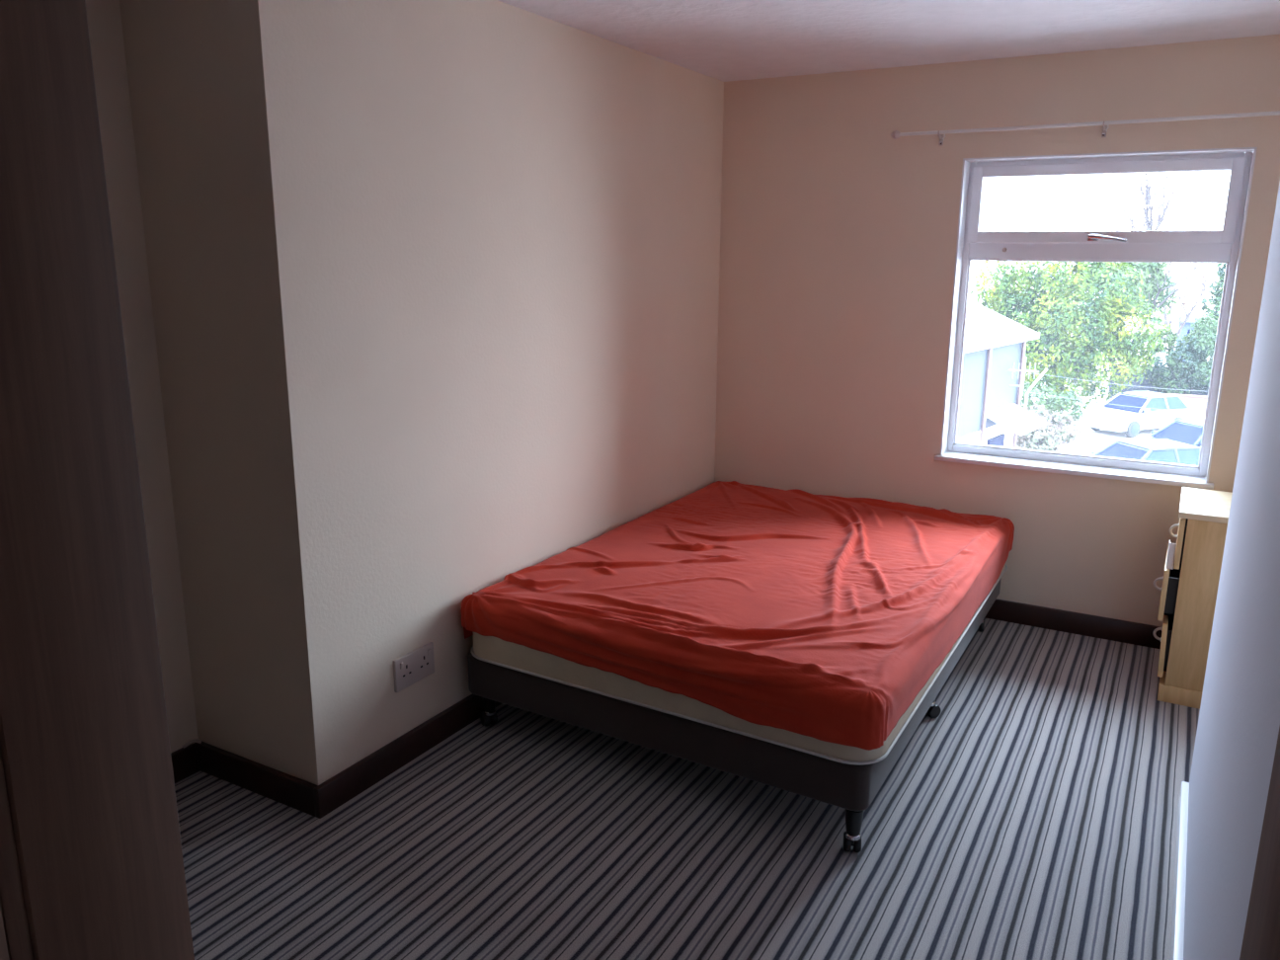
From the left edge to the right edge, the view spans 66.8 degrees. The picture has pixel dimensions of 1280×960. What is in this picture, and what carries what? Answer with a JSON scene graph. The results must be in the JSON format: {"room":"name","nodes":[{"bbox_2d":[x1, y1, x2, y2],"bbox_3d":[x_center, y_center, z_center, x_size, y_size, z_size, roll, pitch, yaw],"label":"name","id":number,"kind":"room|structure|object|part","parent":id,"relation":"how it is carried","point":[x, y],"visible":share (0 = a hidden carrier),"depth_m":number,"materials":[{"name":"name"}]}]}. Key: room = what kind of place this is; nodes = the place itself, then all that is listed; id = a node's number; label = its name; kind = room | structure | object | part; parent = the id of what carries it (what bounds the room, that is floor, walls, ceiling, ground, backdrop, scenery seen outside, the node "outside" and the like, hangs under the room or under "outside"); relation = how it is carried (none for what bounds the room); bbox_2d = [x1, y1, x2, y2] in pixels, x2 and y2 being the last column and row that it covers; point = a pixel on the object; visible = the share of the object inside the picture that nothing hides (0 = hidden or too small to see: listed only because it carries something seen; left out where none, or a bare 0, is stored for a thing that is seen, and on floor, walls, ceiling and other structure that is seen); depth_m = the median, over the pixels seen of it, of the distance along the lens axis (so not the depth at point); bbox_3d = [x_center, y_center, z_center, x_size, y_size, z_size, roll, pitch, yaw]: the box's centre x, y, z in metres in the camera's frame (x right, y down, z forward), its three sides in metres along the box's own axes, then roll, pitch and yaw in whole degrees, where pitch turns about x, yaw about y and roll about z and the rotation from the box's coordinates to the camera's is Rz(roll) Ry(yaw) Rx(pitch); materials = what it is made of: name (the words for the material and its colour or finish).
{"room":"bedroom","nodes":[
{"label":"bedroom","id":0,"kind":"room"},
{"bbox_2d":[84,0,198,752],"bbox_3d":[-2.115,0.069,1.340,0.100,2.228,3.120,8,15,29],"label":"wall","id":1,"kind":"structure","parent":0,"point":[104,17],"depth_m":2.57,"materials":[{"name":"beige paint"}]},
{"bbox_2d":[170,743,199,783],"bbox_3d":[-1.584,0.925,2.393,0.020,0.089,1.112,8,15,29],"label":"baseboard","id":2,"kind":"structure","parent":1,"relation":"attached to","point":[185,761],"depth_m":2.82,"materials":[{"name":"brown wood"}]},
{"bbox_2d":[182,739,201,748],"bbox_3d":[-1.309,0.769,2.836,0.052,0.017,0.014,-8,16,-33],"label":"cable","id":3,"kind":"object","parent":2,"relation":"on","point":[193,741],"visible":1,"depth_m":2.83,"materials":[{"name":"white plastic"}]},
{"bbox_2d":[119,0,723,785],"bbox_3d":[-0.469,-0.467,3.668,0.600,2.228,2.660,8,15,29],"label":"wall","id":4,"kind":"structure","parent":0,"point":[434,284],"depth_m":2.73,"materials":[{"name":"beige paint"}]},
{"bbox_2d":[194,741,317,816],"bbox_3d":[-1.093,0.844,2.756,0.498,0.089,0.020,8,15,29],"label":"baseboard","id":5,"kind":"structure","parent":4,"relation":"attached to","point":[294,792],"depth_m":2.74,"materials":[{"name":"brown wood"}]},
{"bbox_2d":[313,693,501,818],"bbox_3d":[-0.259,0.632,3.681,0.022,0.089,2.496,8,15,29],"label":"baseboard","id":6,"kind":"structure","parent":4,"relation":"attached to","point":[339,789],"depth_m":2.86,"materials":[{"name":"brown wood"}]},
{"bbox_2d":[393,641,434,692],"bbox_3d":[-0.674,0.560,2.909,0.018,0.100,0.166,8,15,29],"label":"wall socket","id":7,"kind":"object","parent":4,"relation":"attached to","point":[415,666],"visible":1,"depth_m":2.90,"materials":[{"name":"white plastic"}]},
{"bbox_2d":[174,617,1199,959],"bbox_3d":[0.143,1.171,1.847,3.800,0.120,5.780,8,15,29],"label":"floor","id":8,"kind":"structure","parent":0,"point":[1034,817],"depth_m":2.52,"materials":[{"name":"carpet"}]},
{"bbox_2d":[467,577,1001,852],"bbox_3d":[0.462,0.579,3.556,1.318,0.256,1.909,8,15,29],"label":"bed base","id":9,"kind":"object","parent":8,"relation":"on","point":[852,788],"visible":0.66,"depth_m":2.70,"materials":[{"name":"black fabric"}]},
{"bbox_3d":[-0.485,0.711,3.128,0.048,0.077,0.048,8,15,29],"label":"leg","id":10,"kind":"part","parent":9,"relation":"part of","materials":[{"name":"black plastic"}]},
{"bbox_2d":[470,562,1007,764],"bbox_3d":[0.470,0.365,3.505,1.356,0.182,1.930,8,15,29],"label":"mattress","id":11,"kind":"object","parent":9,"relation":"on","point":[489,649],"visible":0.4,"depth_m":2.72,"materials":[{"name":"white fabric"}]},
{"bbox_2d":[460,480,1014,750],"bbox_3d":[0.474,0.334,3.495,1.360,0.197,1.938,8,15,29],"label":"fitted sheet","id":12,"kind":"object","parent":11,"relation":"on","point":[822,617],"visible":1,"depth_m":3.01,"materials":[{"name":"red fabric"}]},
{"bbox_3d":[0.545,0.871,2.478,0.048,0.077,0.048,8,15,29],"label":"leg","id":13,"kind":"part","parent":9,"relation":"part of","materials":[{"name":"black plastic"}]},
{"bbox_2d":[1153,486,1232,709],"bbox_3d":[2.040,0.415,3.381,0.451,0.675,0.412,8,15,29],"label":"dresser","id":14,"kind":"object","parent":8,"relation":"on","point":[1189,591],"visible":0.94,"depth_m":3.27,"materials":[{"name":"brown wood"}]},
{"bbox_3d":[1.873,0.555,3.511,0.029,0.058,0.016,6,14,29],"label":"handle","id":15,"kind":"part","parent":14,"relation":"part of","materials":[{"name":"white ceramic"}]},
{"bbox_3d":[1.856,0.371,3.478,0.029,0.058,0.016,8,15,29],"label":"handle","id":16,"kind":"part","parent":14,"relation":"part of","materials":[{"name":"white ceramic"}]},
{"bbox_3d":[1.891,0.547,3.498,0.016,0.194,0.396,6,14,29],"label":"drawer","id":17,"kind":"part","parent":14,"relation":"part of","materials":[{"name":"brown wood"}]},
{"bbox_3d":[1.875,0.354,3.463,0.016,0.178,0.396,8,15,29],"label":"drawer","id":18,"kind":"part","parent":14,"relation":"part of","materials":[{"name":"brown wood"}]},
{"bbox_2d":[1165,540,1176,569],"bbox_3d":[1.806,0.254,3.300,0.022,0.090,0.045,8,15,29],"label":"folded card","id":19,"kind":"object","parent":14,"relation":"in","point":[1171,546],"visible":1,"depth_m":3.28,"materials":[{"name":"white paper"}]},
{"bbox_3d":[1.880,0.179,3.420,0.029,0.058,0.016,8,15,29],"label":"handle","id":20,"kind":"part","parent":14,"relation":"part of","materials":[{"name":"white ceramic"}]},
{"bbox_3d":[1.899,0.176,3.408,0.016,0.174,0.396,8,15,29],"label":"drawer","id":21,"kind":"part","parent":14,"relation":"part of","materials":[{"name":"brown wood"}]},
{"bbox_2d":[498,0,1279,81],"bbox_3d":[0.158,-1.129,1.307,3.800,0.150,5.780,8,15,29],"label":"ceiling","id":22,"kind":"structure","parent":0,"point":[725,40],"depth_m":3.19,"materials":[{"name":"white paint"}]},
{"bbox_2d":[714,34,1279,626],"bbox_3d":[1.513,-0.522,3.962,2.550,2.228,0.180,8,15,29],"label":"wall","id":23,"kind":"structure","parent":0,"point":[839,233],"depth_m":4.01,"materials":[{"name":"beige paint"}]},
{"bbox_2d":[985,598,1161,648],"bbox_3d":[1.421,0.535,4.144,2.430,0.089,0.020,8,15,29],"label":"baseboard","id":24,"kind":"structure","parent":23,"relation":"attached to","point":[1141,634],"depth_m":3.94,"materials":[{"name":"black wood"}]},
{"bbox_2d":[890,110,1279,145],"bbox_3d":[1.736,-1.277,3.516,1.653,0.062,0.062,8,15,29],"label":"rail","id":25,"kind":"object","parent":23,"relation":"attached to","point":[895,134],"visible":1,"depth_m":3.56,"materials":[{"name":"white metal"}]},
{"bbox_2d":[934,147,1257,489],"bbox_3d":[1.733,-0.632,3.785,1.021,1.212,0.200,8,15,29],"label":"window","id":26,"kind":"structure","parent":23,"relation":"in","point":[1225,245],"depth_m":3.75,"materials":[{"name":"white paint"}]},
{"bbox_3d":[1.716,-0.047,3.898,1.021,0.020,0.145,8,15,29],"label":"sill","id":27,"kind":"part","parent":26,"relation":"part of","materials":[{"name":"white paint"}]},
{"bbox_3d":[1.734,-0.929,3.716,0.042,0.028,0.039,8,15,29],"label":"handle","id":28,"kind":"part","parent":26,"relation":"part of","materials":[{"name":"silver metal"}]},
{"bbox_3d":[1.758,-1.063,3.729,0.939,0.298,0.061,8,15,29],"label":"opening sash","id":29,"kind":"part","parent":26,"relation":"part of","materials":[{"name":"white plastic"}]},
{"bbox_3d":[1.770,-0.915,3.675,0.135,0.030,0.018,9,16,32],"label":"lever","id":30,"kind":"part","parent":26,"relation":"part of","materials":[{"name":"silver metal"}]},
{"bbox_2d":[1183,181,1279,959],"bbox_3d":[1.163,0.091,1.339,0.495,2.228,2.390,8,15,29],"label":"door","id":31,"kind":"structure","parent":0,"point":[1239,721],"depth_m":1.67,"materials":[{"name":"white paint"}]},
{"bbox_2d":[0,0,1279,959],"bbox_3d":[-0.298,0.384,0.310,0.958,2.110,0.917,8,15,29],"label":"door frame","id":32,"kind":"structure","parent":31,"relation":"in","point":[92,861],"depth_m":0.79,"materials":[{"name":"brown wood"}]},
{"bbox_3d":[-0.144,0.323,0.574,0.958,2.110,0.018,8,15,29],"label":"architrave","id":33,"kind":"part","parent":32,"relation":"part of","materials":[{"name":"brown wood"}]},
{"bbox_2d":[1170,781,1189,959],"bbox_3d":[0.933,1.109,1.707,0.020,0.080,2.368,8,15,29],"label":"baseboard","id":34,"kind":"structure","parent":31,"relation":"attached to","point":[1178,906],"depth_m":2.29,"materials":[{"name":"white paint"}]},
{"label":"outside","id":35,"kind":"structure","parent":0,"visible":0},
{"bbox_2d":[991,310,1209,455],"bbox_3d":[30.717,-6.584,58.022,140.000,0.300,117.000,8,15,29],"label":"ground","id":36,"kind":"structure","parent":35,"point":[1089,440],"depth_m":36.10,"materials":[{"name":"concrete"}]},
{"bbox_2d":[952,299,1045,451],"bbox_3d":[5.798,-2.698,25.919,7.730,6.480,9.160,11,17,38],"label":"building","id":37,"kind":"structure","parent":36,"relation":"on","point":[991,413],"depth_m":25.63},
{"bbox_2d":[1008,356,1039,393],"bbox_3d":[9.968,-2.894,26.616,1.836,1.000,0.236,1,13,4],"label":"tv aerial","id":38,"kind":"object","parent":37,"relation":"attached to","point":[1012,369],"visible":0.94,"depth_m":26.47,"materials":[{"name":"white metal"}]},
{"bbox_2d":[1024,368,1047,407],"bbox_3d":[14.761,-2.986,36.287,0.690,2.421,0.076,8,15,29],"label":"leaning pole","id":39,"kind":"object","parent":36,"relation":"on","point":[1046,369],"visible":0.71,"depth_m":36.17,"materials":[{"name":"white metal"}]},
{"bbox_2d":[1016,401,1083,451],"bbox_3d":[13.964,-1.847,34.221,2.534,1.897,3.352,12,17,40],"label":"bush","id":40,"kind":"object","parent":36,"relation":"on","point":[1044,436],"visible":0.57,"depth_m":33.92,"materials":[{"name":"green plant"}]},
{"bbox_2d":[1020,378,1086,425],"bbox_3d":[15.347,-3.107,37.842,3.855,2.068,2.034,6,14,21],"label":"shrub","id":41,"kind":"object","parent":36,"relation":"on","point":[1049,402],"visible":0.41,"depth_m":37.40,"materials":[{"name":"green plant"}]},
{"bbox_2d":[968,260,1171,409],"bbox_3d":[17.959,-6.559,41.122,8.021,7.251,5.429,8,15,29],"label":"tree","id":42,"kind":"object","parent":36,"relation":"on","point":[1061,296],"visible":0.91,"depth_m":39.54,"materials":[{"name":"green plant"}]},
{"bbox_2d":[1082,390,1192,437],"bbox_3d":[18.721,-2.521,36.537,3.937,1.447,2.060,-6,14,-24],"label":"parked car","id":43,"kind":"object","parent":36,"relation":"on","point":[1117,418],"visible":0.89,"depth_m":35.95,"materials":[{"name":"white paint"}]},
{"bbox_3d":[16.971,-2.067,35.830,0.032,0.110,0.520,-6,14,-24],"label":"number plate","id":44,"kind":"part","parent":43,"relation":"part of","materials":[{"name":"white plastic"}]},
{"bbox_2d":[1086,171,1197,374],"bbox_3d":[25.472,-11.819,49.661,4.449,13.850,6.131,3,13,11],"label":"bare tree","id":45,"kind":"object","parent":36,"relation":"on","point":[1148,198],"visible":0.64,"depth_m":48.73,"materials":[{"name":"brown plant"}]},
{"bbox_2d":[1090,438,1200,465],"bbox_3d":[13.820,-0.297,26.927,4.236,1.447,2.060,-3,14,-14],"label":"parked car","id":46,"kind":"object","parent":36,"relation":"on","point":[1150,449],"visible":0.13,"depth_m":26.44,"materials":[{"name":"grey paint"}]},
{"bbox_2d":[1088,261,1202,358],"bbox_3d":[22.376,-7.053,43.125,3.734,7.339,7.286,-1,13,-6],"label":"tree","id":47,"kind":"object","parent":36,"relation":"on","point":[1152,288],"visible":0.3,"depth_m":42.96,"materials":[{"name":"green plant"}]},
{"bbox_3d":[22.169,-9.186,44.089,4.268,3.629,3.427,8,15,29],"label":"crown","id":48,"kind":"part","parent":47,"relation":"part of","materials":[{"name":"green plant"}]},
{"bbox_2d":[1108,364,1211,399],"bbox_3d":[24.554,-3.940,41.884,7.802,1.850,0.135,8,15,29],"label":"fence","id":49,"kind":"object","parent":36,"relation":"on","point":[1136,385],"visible":0.1,"depth_m":43.14,"materials":[{"name":"white wood"}]},
{"bbox_3d":[21.207,-4.393,43.712,0.120,1.850,0.100,8,15,29],"label":"post","id":50,"kind":"part","parent":49,"relation":"part of","materials":[{"name":"white wood"}]},
{"bbox_2d":[1147,418,1204,447],"bbox_3d":[17.367,-1.075,30.344,4.236,1.447,2.060,-3,14,-16],"label":"parked car","id":51,"kind":"object","parent":36,"relation":"on","point":[1189,432],"visible":0.09,"depth_m":30.20,"materials":[{"name":"silver metal"}]},
{"bbox_2d":[1133,205,1220,351],"bbox_3d":[27.093,-9.428,49.897,6.592,9.037,4.723,7,15,25],"label":"leafless tree","id":52,"kind":"object","parent":36,"relation":"on","point":[1204,281],"visible":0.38,"depth_m":49.25,"materials":[{"name":"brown plant"}]},
{"bbox_3d":[28.032,-9.970,49.884,3.329,3.743,3.748,-8,15,-31],"label":"crown","id":53,"kind":"part","parent":52,"relation":"part of","materials":[{"name":"green plant"}]},
{"bbox_2d":[1143,328,1216,394],"bbox_3d":[23.224,-4.710,41.522,3.112,3.543,1.693,8,15,29],"label":"bush","id":54,"kind":"object","parent":36,"relation":"on","point":[1189,379],"visible":0.88,"depth_m":41.18,"materials":[{"name":"green plant"}]},
{"bbox_3d":[23.239,-4.359,41.589,1.534,2.828,0.100,8,15,29],"label":"stem","id":55,"kind":"part","parent":54,"relation":"part of","materials":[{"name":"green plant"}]},
{"bbox_2d":[1149,312,1218,364],"bbox_3d":[24.167,-5.429,43.324,2.938,4.129,1.667,8,15,29],"label":"climbing shrub","id":56,"kind":"object","parent":36,"relation":"on","point":[1197,327],"visible":0.48,"depth_m":42.86,"materials":[{"name":"green plant"}]},
{"bbox_2d":[1168,393,1207,415],"bbox_3d":[24.459,-2.986,40.073,4.800,0.820,0.280,8,15,29],"label":"brick wall","id":57,"kind":"structure","parent":36,"relation":"on","point":[1197,403],"depth_m":40.61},
{"bbox_2d":[1175,312,1211,366],"bbox_3d":[32.788,-8.230,57.614,2.000,3.120,5.600,8,15,29],"label":"house","id":58,"kind":"structure","parent":36,"relation":"on","point":[1186,328],"depth_m":55.52,"materials":[{"name":"stone"}]},
{"bbox_2d":[1195,208,1226,365],"bbox_3d":[26.730,-8.137,44.789,2.013,8.771,3.352,6,14,21],"label":"evergreen","id":59,"kind":"object","parent":36,"relation":"on","point":[1216,297],"visible":0.27,"depth_m":44.07,"materials":[{"name":"green plant"}]},
{"bbox_3d":[26.476,-7.801,44.298,1.989,4.412,2.217,8,15,29],"label":"crown","id":60,"kind":"part","parent":59,"relation":"part of","materials":[{"name":"green plant"}]},
{"bbox_3d":[16.193,-0.603,23.605,0.140,3.600,0.140,8,15,29],"label":"post","id":61,"kind":"object","parent":36,"relation":"on","visible":0},
{"bbox_2d":[1030,392,1201,412],"bbox_3d":[13.387,-1.911,24.941,6.331,0.211,0.007,8,15,29],"label":"overhead cable","id":62,"kind":"object","parent":61,"relation":"attached to","point":[1030,392],"visible":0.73,"depth_m":25.47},
{"bbox_2d":[1037,373,1198,391],"bbox_3d":[13.390,-2.432,24.818,6.331,0.200,0.007,8,15,29],"label":"overhead cable","id":63,"kind":"object","parent":61,"relation":"attached to","point":[1037,373],"visible":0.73,"depth_m":25.35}
]}

